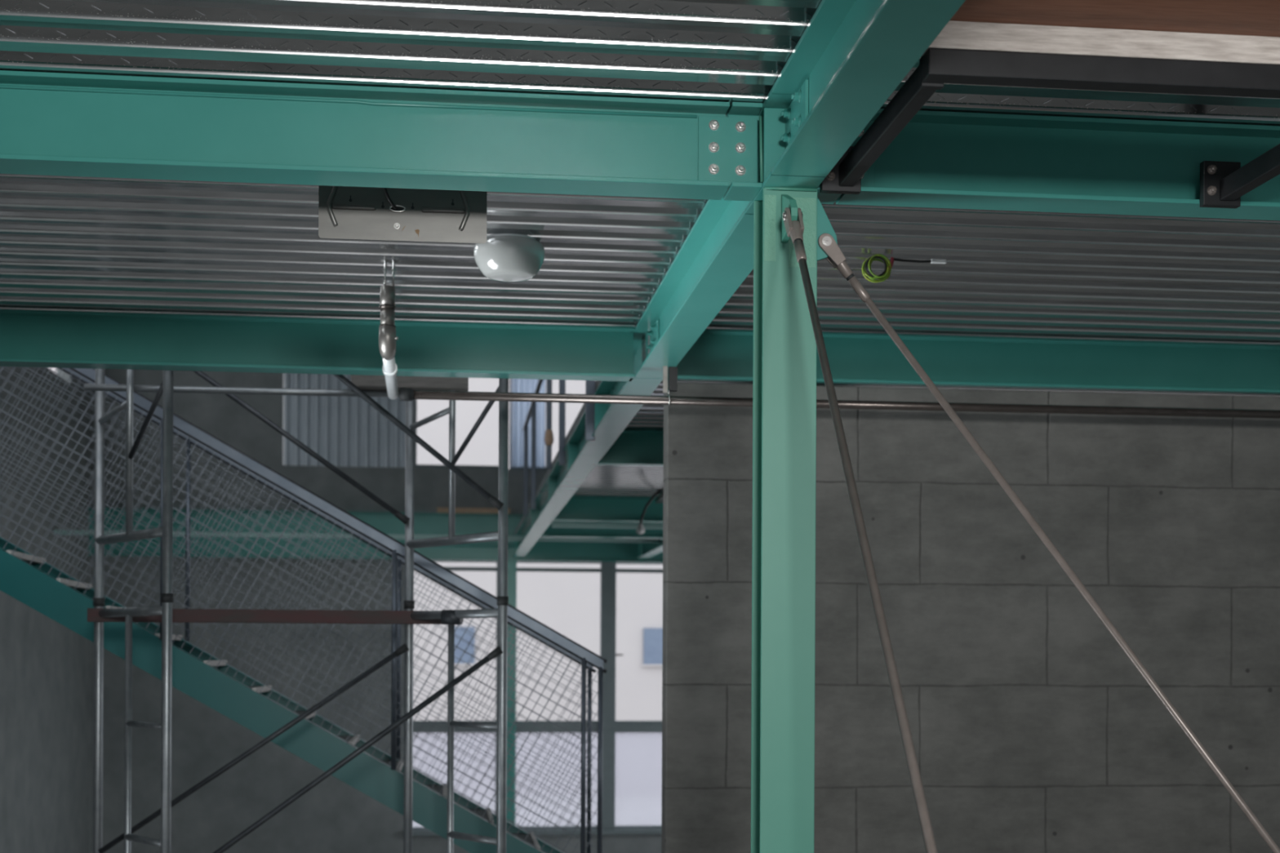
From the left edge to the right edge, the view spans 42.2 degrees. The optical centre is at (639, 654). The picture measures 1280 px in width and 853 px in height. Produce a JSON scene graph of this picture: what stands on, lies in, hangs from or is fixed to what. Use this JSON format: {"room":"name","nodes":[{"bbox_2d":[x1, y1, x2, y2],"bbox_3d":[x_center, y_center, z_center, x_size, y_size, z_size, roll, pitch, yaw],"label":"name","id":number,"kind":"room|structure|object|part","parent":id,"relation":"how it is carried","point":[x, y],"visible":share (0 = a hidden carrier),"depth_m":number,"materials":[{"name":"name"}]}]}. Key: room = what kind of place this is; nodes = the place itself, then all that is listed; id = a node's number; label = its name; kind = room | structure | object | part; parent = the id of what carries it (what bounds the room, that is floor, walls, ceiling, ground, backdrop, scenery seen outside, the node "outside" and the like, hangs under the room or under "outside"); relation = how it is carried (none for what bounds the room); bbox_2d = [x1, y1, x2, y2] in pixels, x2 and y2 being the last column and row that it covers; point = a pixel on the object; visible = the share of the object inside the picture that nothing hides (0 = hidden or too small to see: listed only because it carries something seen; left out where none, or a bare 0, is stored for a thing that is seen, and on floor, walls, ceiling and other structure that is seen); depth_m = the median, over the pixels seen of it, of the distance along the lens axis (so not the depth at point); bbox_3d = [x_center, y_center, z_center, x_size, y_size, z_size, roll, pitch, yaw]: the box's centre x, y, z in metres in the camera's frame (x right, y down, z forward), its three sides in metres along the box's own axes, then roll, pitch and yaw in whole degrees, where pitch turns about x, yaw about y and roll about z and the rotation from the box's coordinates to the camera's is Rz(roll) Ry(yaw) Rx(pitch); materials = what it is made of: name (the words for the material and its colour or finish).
{"room":"construction site","nodes":[
{"label":"construction site","id":0,"kind":"room"},
{"bbox_2d":[0,366,91,852],"bbox_3d":[-5.832,-1.479,11.609,2.450,9.500,28.800,0,0,-7],"label":"wall","id":1,"kind":"structure","parent":0,"point":[45,664],"depth_m":22.65,"materials":[{"name":"concrete"}]},
{"bbox_2d":[0,309,635,381],"bbox_3d":[-2.151,-1.673,8.948,4.255,0.274,0.172,0,0,-7],"label":"steel beam","id":2,"kind":"structure","parent":1,"relation":"attached to","point":[28,338],"depth_m":8.97,"materials":[{"name":"teal metal"}]},
{"bbox_2d":[512,330,662,557],"bbox_3d":[-0.936,-1.666,17.656,0.187,0.274,17.084,0,0,-7],"label":"steel beam","id":3,"kind":"structure","parent":2,"relation":"attached to","point":[581,455],"depth_m":13.03,"materials":[{"name":"teal metal"}]},
{"bbox_2d":[522,379,595,516],"bbox_3d":[-0.933,-2.250,16.752,0.096,1.490,10.500,0,0,-7],"label":"railing","id":4,"kind":"object","parent":3,"relation":"attached to","point":[589,384],"visible":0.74,"depth_m":16.48,"materials":[{"name":"metal"}]},
{"bbox_3d":[-1.476,-2.372,21.471,0.056,1.170,0.040,0,0,-7],"label":"post","id":5,"kind":"part","parent":4,"relation":"part of","materials":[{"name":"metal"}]},
{"bbox_3d":[-0.930,-2.975,16.752,0.040,0.040,10.500,0,0,-7],"label":"rail","id":6,"kind":"part","parent":4,"relation":"part of","materials":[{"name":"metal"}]},
{"bbox_3d":[-1.248,-2.331,19.484,0.056,1.250,0.040,0,0,-7],"label":"post","id":7,"kind":"part","parent":4,"relation":"part of","materials":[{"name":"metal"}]},
{"bbox_3d":[-0.903,-2.400,16.503,0.056,1.110,0.040,0,0,-7],"label":"post","id":8,"kind":"part","parent":4,"relation":"part of","materials":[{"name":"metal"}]},
{"bbox_3d":[-0.682,-2.308,14.566,0.056,1.290,0.040,0,0,-7],"label":"post","id":9,"kind":"part","parent":4,"relation":"part of","materials":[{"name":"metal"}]},
{"bbox_3d":[-0.345,-2.227,11.635,0.066,1.450,0.040,0,0,-7],"label":"post","id":10,"kind":"part","parent":4,"relation":"part of","materials":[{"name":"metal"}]},
{"bbox_2d":[88,368,661,852],"bbox_3d":[-2.772,-1.464,26.355,11.500,9.500,0.200,0,0,-7],"label":"wall","id":11,"kind":"structure","parent":0,"point":[333,816],"depth_m":25.88,"materials":[{"name":"concrete"}]},
{"bbox_2d":[284,373,405,467],"bbox_3d":[-4.575,-4.178,26.095,1.992,2.449,0.054,0,0,-7],"label":"sheet","id":12,"kind":"object","parent":11,"relation":"attached to","point":[344,431],"visible":0.49,"depth_m":26.08,"materials":[{"name":"grey metal"}]},
{"bbox_2d":[88,507,662,562],"bbox_3d":[-2.747,-1.854,26.154,11.500,0.730,0.195,0,0,-7],"label":"steel beam","id":13,"kind":"structure","parent":11,"relation":"attached to","point":[424,523],"depth_m":25.92,"materials":[{"name":"teal metal"}]},
{"bbox_2d":[404,560,497,829],"bbox_3d":[-2.978,0.648,26.302,1.500,4.275,0.080,0,0,-7],"label":"window","id":14,"kind":"structure","parent":11,"relation":"in","point":[426,726],"depth_m":26.29,"materials":[{"name":"white"}]},
{"bbox_2d":[414,399,498,469],"bbox_3d":[-2.834,-4.179,26.316,1.500,2.470,0.080,0,0,-7],"label":"window","id":15,"kind":"structure","parent":11,"relation":"in","point":[438,466],"depth_m":26.23,"materials":[{"name":"white metal"}]},
{"bbox_2d":[436,507,510,514],"bbox_3d":[-2.628,-2.266,26.229,1.150,0.094,0.118,0,0,-7],"label":"trim","id":16,"kind":"structure","parent":11,"relation":"attached to","point":[458,510],"depth_m":26.17,"materials":[{"name":"brown wood"}]},
{"bbox_2d":[509,378,547,470],"bbox_3d":[-1.270,-4.171,26.496,1.610,2.470,0.080,0,0,-7],"label":"window","id":17,"kind":"structure","parent":11,"relation":"in","point":[514,468],"depth_m":26.38,"materials":[{"name":"white metal"}]},
{"bbox_2d":[510,378,545,467],"bbox_3d":[-1.769,-4.134,26.269,0.553,2.350,0.068,0,0,-7],"label":"curtain","id":18,"kind":"object","parent":17,"relation":"hanging from","point":[519,410],"visible":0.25,"depth_m":26.27,"materials":[{"name":"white fabric"}]},
{"bbox_2d":[412,827,661,835],"bbox_3d":[-1.093,2.815,26.450,5.300,0.080,0.240,0,0,-7],"label":"trim","id":19,"kind":"structure","parent":11,"relation":"attached to","point":[643,830],"depth_m":26.38,"materials":[{"name":"grey metal"}]},
{"bbox_2d":[515,561,600,829],"bbox_3d":[-1.319,0.656,26.493,1.480,4.275,0.080,0,0,-7],"label":"window","id":20,"kind":"structure","parent":11,"relation":"in","point":[529,725],"depth_m":26.45,"materials":[{"name":"white metal"}]},
{"bbox_2d":[600,561,616,829],"bbox_3d":[-0.514,0.660,26.500,0.240,4.275,0.090,0,0,-7],"label":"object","id":21,"kind":"structure","parent":11,"relation":"attached to","point":[608,569],"depth_m":26.46,"materials":[{"name":"metal"}]},
{"bbox_2d":[614,562,662,828],"bbox_3d":[0.532,0.665,26.681,2.040,4.275,0.130,0,0,-7],"label":"window","id":22,"kind":"structure","parent":11,"relation":"in","point":[620,726],"depth_m":26.60,"materials":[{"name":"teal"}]},
{"bbox_2d":[0,0,1279,535],"bbox_3d":[-1.262,-1.871,13.241,11.500,0.130,26.000,0,0,-7],"label":"ceiling","id":23,"kind":"structure","parent":0,"point":[68,243],"depth_m":7.03,"materials":[{"name":"metal"}]},
{"bbox_2d":[378,259,399,399],"bbox_3d":[-1.212,-1.580,8.130,0.094,0.511,1.011,0,0,-7],"label":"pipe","id":24,"kind":"object","parent":23,"relation":"attached to","point":[388,338],"visible":0.97,"depth_m":7.65,"materials":[{"name":"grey metal"}]},
{"bbox_3d":[-1.177,-1.763,7.665,0.010,0.145,0.010,0,0,-7],"label":"hanger rod","id":25,"kind":"part","parent":24,"relation":"part of","materials":[{"name":"metal"}]},
{"bbox_3d":[-1.139,-1.763,7.669,0.010,0.145,0.010,0,0,-7],"label":"hanger rod","id":26,"kind":"part","parent":24,"relation":"part of","materials":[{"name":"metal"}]},
{"bbox_2d":[399,387,1279,418],"bbox_3d":[1.859,-1.340,9.006,6.262,0.068,0.068,0,0,-7],"label":"horizontal pipe","id":27,"kind":"object","parent":24,"relation":"attached to","point":[405,393],"visible":1,"depth_m":8.91,"materials":[{"name":"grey metal"}]},
{"bbox_2d":[318,185,487,244],"bbox_3d":[-0.827,-1.625,5.805,0.581,0.362,0.044,0,0,-7],"label":"light fixture","id":28,"kind":"object","parent":23,"relation":"hanging from","point":[344,212],"visible":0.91,"depth_m":5.79,"materials":[{"name":"metal"}]},
{"bbox_2d":[383,187,397,209],"bbox_3d":[-0.871,-1.678,5.769,0.064,0.254,0.025,0,0,-25],"label":"cable","id":29,"kind":"object","parent":28,"relation":"attached to","point":[387,195],"visible":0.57,"depth_m":5.76,"materials":[{"name":"black rubber"}]},
{"bbox_2d":[473,233,545,281],"bbox_3d":[-0.568,-1.720,7.221,0.310,0.166,0.310,0,0,-7],"label":"ceiling lamp","id":30,"kind":"object","parent":23,"relation":"attached to","point":[504,257],"visible":0.98,"depth_m":7.11,"materials":[{"name":"white plastic"}]},
{"bbox_2d":[635,489,662,534],"bbox_3d":[0.098,-1.562,18.129,0.277,0.497,0.096,0,0,-7],"label":"hanging bulb","id":31,"kind":"object","parent":23,"relation":"hanging from","point":[640,529],"visible":1,"depth_m":18.11,"materials":[{"name":"white glass"}]},
{"bbox_3d":[0.007,-1.372,18.119,0.096,0.116,0.096,0,0,-7],"label":"bulb","id":32,"kind":"part","parent":31,"relation":"part of","materials":[{"name":"white glass"}]},
{"bbox_3d":[0.115,-1.613,18.131,0.243,0.393,0.028,0,0,-7],"label":"cord","id":33,"kind":"part","parent":31,"relation":"part of","materials":[{"name":"black rubber"}]},
{"bbox_2d":[655,493,662,502],"bbox_3d":[0.490,-1.755,16.563,0.120,0.085,4.400,0,0,-7],"label":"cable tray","id":34,"kind":"object","parent":23,"relation":"hanging from","point":[659,500],"visible":0.11,"depth_m":18.49,"materials":[{"name":"metal"}]},
{"bbox_2d":[862,253,946,282],"bbox_3d":[1.195,-1.746,7.520,0.394,0.134,0.040,0,0,-7],"label":"cable coil","id":35,"kind":"object","parent":23,"relation":"hanging from","point":[888,264],"visible":1,"depth_m":7.50,"materials":[{"name":"green plastic"}]},
{"bbox_2d":[661,382,1279,852],"bbox_3d":[2.519,0.909,9.538,4.807,4.808,0.175,0,0,-7],"label":"wall","id":36,"kind":"structure","parent":0,"point":[1033,730],"depth_m":9.40,"materials":[{"name":"concrete"}]},
{"bbox_2d":[676,328,1279,396],"bbox_3d":[2.535,-1.649,9.487,4.811,0.274,0.172,0,0,-7],"label":"steel beam","id":37,"kind":"structure","parent":36,"relation":"on","point":[718,356],"depth_m":9.43,"materials":[{"name":"teal metal"}]},
{"bbox_3d":[-0.225,3.374,4.002,11.500,0.150,12.400,0,0,-7],"label":"floor","id":38,"kind":"structure","parent":0,"visible":0},
{"bbox_2d":[84,368,508,852],"bbox_3d":[-2.021,0.465,9.693,2.535,5.650,1.020,0,0,-7],"label":"scaffold tower","id":39,"kind":"object","parent":38,"relation":"on","point":[365,387],"visible":0.89,"depth_m":9.70,"materials":[{"name":"grey metal"}]},
{"bbox_3d":[-3.260,0.449,9.993,0.054,5.630,0.055,0,0,-7],"label":"post","id":40,"kind":"part","parent":39,"relation":"part of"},
{"bbox_3d":[-2.959,1.328,9.585,0.038,3.115,0.039,0,0,-7],"label":"post","id":41,"kind":"part","parent":39,"relation":"part of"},
{"bbox_3d":[-2.945,-1.527,9.585,0.038,1.675,0.039,0,0,-7],"label":"post","id":42,"kind":"part","parent":39,"relation":"part of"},
{"bbox_3d":[-2.618,0.452,9.181,0.054,5.630,0.055,0,0,-7],"label":"post","id":43,"kind":"part","parent":39,"relation":"part of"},
{"bbox_3d":[-1.423,0.458,10.205,0.054,5.630,0.055,0,0,-7],"label":"post","id":44,"kind":"part","parent":39,"relation":"part of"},
{"bbox_3d":[-1.121,1.337,9.797,0.038,3.115,0.039,0,0,-7],"label":"post","id":45,"kind":"part","parent":39,"relation":"part of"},
{"bbox_3d":[-1.107,-1.518,9.797,0.038,1.675,0.039,0,0,-7],"label":"post","id":46,"kind":"part","parent":39,"relation":"part of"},
{"bbox_3d":[-0.780,0.461,9.393,0.054,5.630,0.055,0,0,-7],"label":"post","id":47,"kind":"part","parent":39,"relation":"part of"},
{"bbox_2d":[723,89,841,852],"bbox_3d":[0.465,0.752,5.504,0.377,5.100,0.492,0,0,-7],"label":"steel column","id":48,"kind":"structure","parent":38,"relation":"on","point":[784,364],"depth_m":5.42,"materials":[{"name":"teal metal"}]},
{"bbox_2d":[0,70,757,199],"bbox_3d":[-1.727,-1.670,5.252,4.253,0.274,0.172,0,0,-7],"label":"steel beam","id":49,"kind":"structure","parent":48,"relation":"attached to","point":[60,124],"depth_m":5.33,"materials":[{"name":"teal metal"}]},
{"bbox_3d":[0.289,-1.660,5.474,0.197,0.234,0.010,0,0,-7],"label":"splice plate","id":50,"kind":"part","parent":49,"relation":"part of","materials":[{"name":"teal paint"}]},
{"bbox_2d":[634,188,753,378],"bbox_3d":[0.261,-1.661,7.407,0.180,0.274,3.540,0,0,-7],"label":"steel beam","id":51,"kind":"structure","parent":48,"relation":"attached to","point":[715,258],"depth_m":7.27,"materials":[{"name":"teal metal"}]},
{"bbox_3d":[0.079,-1.657,8.896,0.010,0.215,0.340,0,0,-7],"label":"splice plate","id":52,"kind":"part","parent":51,"relation":"part of","materials":[{"name":"teal paint"}]},
{"bbox_2d":[662,365,677,406],"bbox_3d":[0.157,-1.420,8.808,0.079,0.208,0.067,0,0,-7],"label":"hanger","id":53,"kind":"object","parent":51,"relation":"attached to","point":[670,374],"visible":1,"depth_m":8.79,"materials":[{"name":"black metal"}]},
{"bbox_3d":[0.134,-1.454,8.775,0.024,0.140,0.006,0,0,-7],"label":"plate","id":54,"kind":"part","parent":53,"relation":"part of","materials":[{"name":"grey metal"}]},
{"bbox_2d":[782,207,937,852],"bbox_3d":[0.706,0.941,3.276,0.180,4.726,4.109,0,0,-7],"label":"rod","id":55,"kind":"object","parent":48,"relation":"attached to","point":[794,228],"visible":0.98,"depth_m":4.34,"materials":[{"name":"silver metal"}]},
{"bbox_2d":[770,0,965,177],"bbox_3d":[0.776,-1.658,2.922,0.180,0.274,5.030,0,0,-7],"label":"steel beam","id":56,"kind":"structure","parent":48,"relation":"attached to","point":[851,55],"depth_m":4.61,"materials":[{"name":"teal metal"}]},
{"bbox_3d":[0.496,-1.659,5.265,0.010,0.223,0.310,0,0,-7],"label":"splice plate","id":57,"kind":"part","parent":56,"relation":"part of","materials":[{"name":"teal paint"}]},
{"bbox_2d":[950,0,1279,37],"bbox_3d":[1.504,-1.676,3.956,1.625,0.018,1.118,0,0,-7],"label":"plywood sheet","id":58,"kind":"object","parent":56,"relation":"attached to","point":[1261,18],"visible":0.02,"depth_m":4.33,"materials":[{"name":"brown wood"}]},
{"bbox_2d":[817,233,1279,852],"bbox_3d":[2.444,0.963,5.732,3.759,4.699,0.180,0,0,-7],"label":"rod","id":59,"kind":"object","parent":48,"relation":"attached to","point":[826,242],"visible":0.96,"depth_m":5.59,"materials":[{"name":"silver metal"}]},
{"bbox_2d":[835,108,1279,220],"bbox_3d":[2.966,-1.647,5.792,4.800,0.274,0.172,0,0,-7],"label":"steel beam","id":60,"kind":"structure","parent":48,"relation":"attached to","point":[940,159],"depth_m":5.60,"materials":[{"name":"teal metal"}]},
{"bbox_3d":[0.682,-1.656,5.519,0.200,0.231,0.010,0,0,-7],"label":"splice plate","id":61,"kind":"part","parent":60,"relation":"part of","materials":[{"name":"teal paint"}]},
{"bbox_2d":[819,48,1279,208],"bbox_3d":[1.360,-1.579,4.976,1.430,0.148,1.078,0,0,-7],"label":"metal frame","id":62,"kind":"object","parent":60,"relation":"attached to","point":[1223,184],"visible":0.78,"depth_m":4.46,"materials":[{"name":"black metal"}]},
{"bbox_3d":[0.655,-1.583,5.421,0.130,0.148,0.032,0,0,-7],"label":"plate","id":63,"kind":"part","parent":62,"relation":"part of","materials":[{"name":"black metal"}]},
{"bbox_3d":[0.727,-1.559,4.922,0.050,0.070,0.975,0,0,-7],"label":"arm","id":64,"kind":"part","parent":62,"relation":"part of","materials":[{"name":"black metal"}]},
{"bbox_2d":[922,20,1279,64],"bbox_3d":[1.446,-1.630,4.475,1.620,0.074,0.062,0,0,-7],"label":"bearer","id":65,"kind":"object","parent":62,"relation":"on","point":[959,35],"visible":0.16,"depth_m":4.42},
{"bbox_3d":[1.946,-1.576,5.570,0.130,0.148,0.032,0,0,-7],"label":"plate","id":66,"kind":"part","parent":62,"relation":"part of","materials":[{"name":"black metal"}]},
{"bbox_3d":[2.019,-1.552,5.070,0.050,0.070,0.975,0,0,-7],"label":"arm","id":67,"kind":"part","parent":62,"relation":"part of","materials":[{"name":"black metal"}]},
{"bbox_3d":[-1.871,3.366,18.308,11.500,0.150,16.400,0,0,-7],"label":"floor","id":68,"kind":"structure","parent":0,"visible":0},
{"bbox_2d":[0,534,563,852],"bbox_3d":[-1.810,0.747,11.771,8.900,5.085,1.016,0,0,-7],"label":"staircase","id":69,"kind":"structure","parent":68,"relation":"on","point":[24,581],"depth_m":11.21,"materials":[{"name":"teal metal"}]},
{"bbox_2d":[0,366,595,852],"bbox_3d":[-3.306,-0.877,12.131,6.007,4.907,0.034,0,0,-7],"label":"guard","id":70,"kind":"object","parent":69,"relation":"attached to","point":[189,442],"visible":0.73,"depth_m":12.23,"materials":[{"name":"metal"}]},
{"bbox_3d":[-3.304,-0.838,12.132,0.034,1.477,0.034,0,0,-7],"label":"post","id":71,"kind":"part","parent":70,"relation":"part of","materials":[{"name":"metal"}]},
{"bbox_3d":[-3.312,-1.609,12.130,5.975,3.423,0.024,0,0,-7],"label":"handrail","id":72,"kind":"part","parent":70,"relation":"part of","materials":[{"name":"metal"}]},
{"bbox_3d":[-1.788,0.033,12.306,0.034,1.488,0.034,0,0,-7],"label":"post","id":73,"kind":"part","parent":70,"relation":"part of","materials":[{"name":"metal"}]},
{"bbox_3d":[-0.381,0.842,12.469,0.034,1.498,0.034,0,0,-7],"label":"post","id":74,"kind":"part","parent":70,"relation":"part of","materials":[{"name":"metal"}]},
{"bbox_2d":[0,366,607,852],"bbox_3d":[-3.195,-0.881,11.077,5.987,4.898,0.034,0,0,-7],"label":"guard","id":75,"kind":"object","parent":69,"relation":"attached to","point":[397,548],"visible":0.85,"depth_m":11.21,"materials":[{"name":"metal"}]},
{"bbox_3d":[-3.182,-0.838,11.079,0.034,1.477,0.034,0,0,-7],"label":"post","id":76,"kind":"part","parent":75,"relation":"part of","materials":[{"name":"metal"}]},
{"bbox_3d":[-3.201,-1.614,11.076,5.955,3.412,0.024,0,0,-7],"label":"handrail","id":77,"kind":"part","parent":75,"relation":"part of","materials":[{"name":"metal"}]},
{"bbox_3d":[-1.667,0.034,11.253,0.034,1.488,0.034,0,0,-7],"label":"post","id":78,"kind":"part","parent":75,"relation":"part of","materials":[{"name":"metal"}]},
{"bbox_3d":[-0.389,0.769,11.401,0.034,1.497,0.034,0,0,-7],"label":"post","id":79,"kind":"part","parent":75,"relation":"part of","materials":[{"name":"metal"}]},
{"bbox_3d":[-0.275,0.834,11.414,0.034,1.497,0.034,0,0,-7],"label":"post","id":80,"kind":"part","parent":75,"relation":"part of","materials":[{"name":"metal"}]},
{"bbox_2d":[506,560,516,825],"bbox_3d":[-2.033,0.902,26.170,0.230,4.775,0.220,0,0,-7],"label":"steel post","id":81,"kind":"object","parent":68,"relation":"on","point":[512,564],"visible":0.48,"depth_m":26.10,"materials":[{"name":"metal"}]},
{"bbox_3d":[4.673,-1.427,12.817,0.200,9.500,28.800,0,0,-7],"label":"wall","id":82,"kind":"structure","parent":0,"visible":0},
{"bbox_2d":[53,529,659,542],"bbox_3d":[-2.489,-1.684,23.901,11.500,0.067,0.060,0,0,-7],"label":"rail","id":83,"kind":"object","parent":82,"relation":"attached to","point":[266,535],"visible":0.34,"depth_m":23.66,"materials":[{"name":"metal"}]},
{"bbox_2d":[540,520,662,538],"bbox_3d":[1.105,-1.656,21.853,4.828,0.274,0.170,0,0,-7],"label":"steel beam","id":84,"kind":"structure","parent":82,"relation":"attached to","point":[562,532],"depth_m":21.65,"materials":[{"name":"teal metal"}]},
{"bbox_2d":[636,538,662,558],"bbox_3d":[0.294,-1.660,24.126,0.180,0.274,4.510,0,0,-7],"label":"steel beam","id":85,"kind":"structure","parent":84,"relation":"attached to","point":[648,550],"depth_m":25.18,"materials":[{"name":"teal metal"}]},
{"bbox_2d":[551,522,662,528],"bbox_3d":[1.366,-1.500,19.614,4.820,0.057,0.060,0,0,-7],"label":"rail","id":86,"kind":"object","parent":82,"relation":"attached to","point":[571,525],"visible":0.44,"depth_m":19.38,"materials":[{"name":"teal metal"}]},
{"bbox_2d":[553,496,662,522],"bbox_3d":[1.408,-1.655,19.221,4.828,0.274,0.170,0,0,-7],"label":"steel beam","id":87,"kind":"structure","parent":82,"relation":"attached to","point":[578,508],"depth_m":19.01,"materials":[{"name":"teal metal"}]},
{"bbox_2d":[596,429,663,466],"bbox_3d":[2.053,-1.651,13.608,4.828,0.274,0.170,0,0,-7],"label":"steel beam","id":88,"kind":"structure","parent":82,"relation":"attached to","point":[644,448],"depth_m":13.36,"materials":[{"name":"teal metal"}]},
{"label":"outside","id":89,"kind":"structure","parent":0,"visible":0},
{"bbox_2d":[412,795,662,826],"bbox_3d":[-0.590,3.647,4.967,120.000,0.300,130.000,0,0,-7],"label":"yard","id":90,"kind":"structure","parent":89,"point":[637,810],"depth_m":37.31,"materials":[{"name":"grey concrete"}]},
{"bbox_2d":[47,367,662,795],"bbox_3d":[-5.179,-2.776,45.152,60.000,12.500,9.100,0,0,-7],"label":"building","id":91,"kind":"structure","parent":90,"relation":"on","point":[568,603],"depth_m":41.01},
{"bbox_3d":[-4.313,0.238,40.734,0.580,0.040,0.120,0,0,-7],"label":"sill","id":92,"kind":"part","parent":91,"relation":"part of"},
{"bbox_3d":[0.411,0.262,41.277,0.730,0.040,0.120,0,0,-7],"label":"sill","id":93,"kind":"part","parent":91,"relation":"part of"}
]}

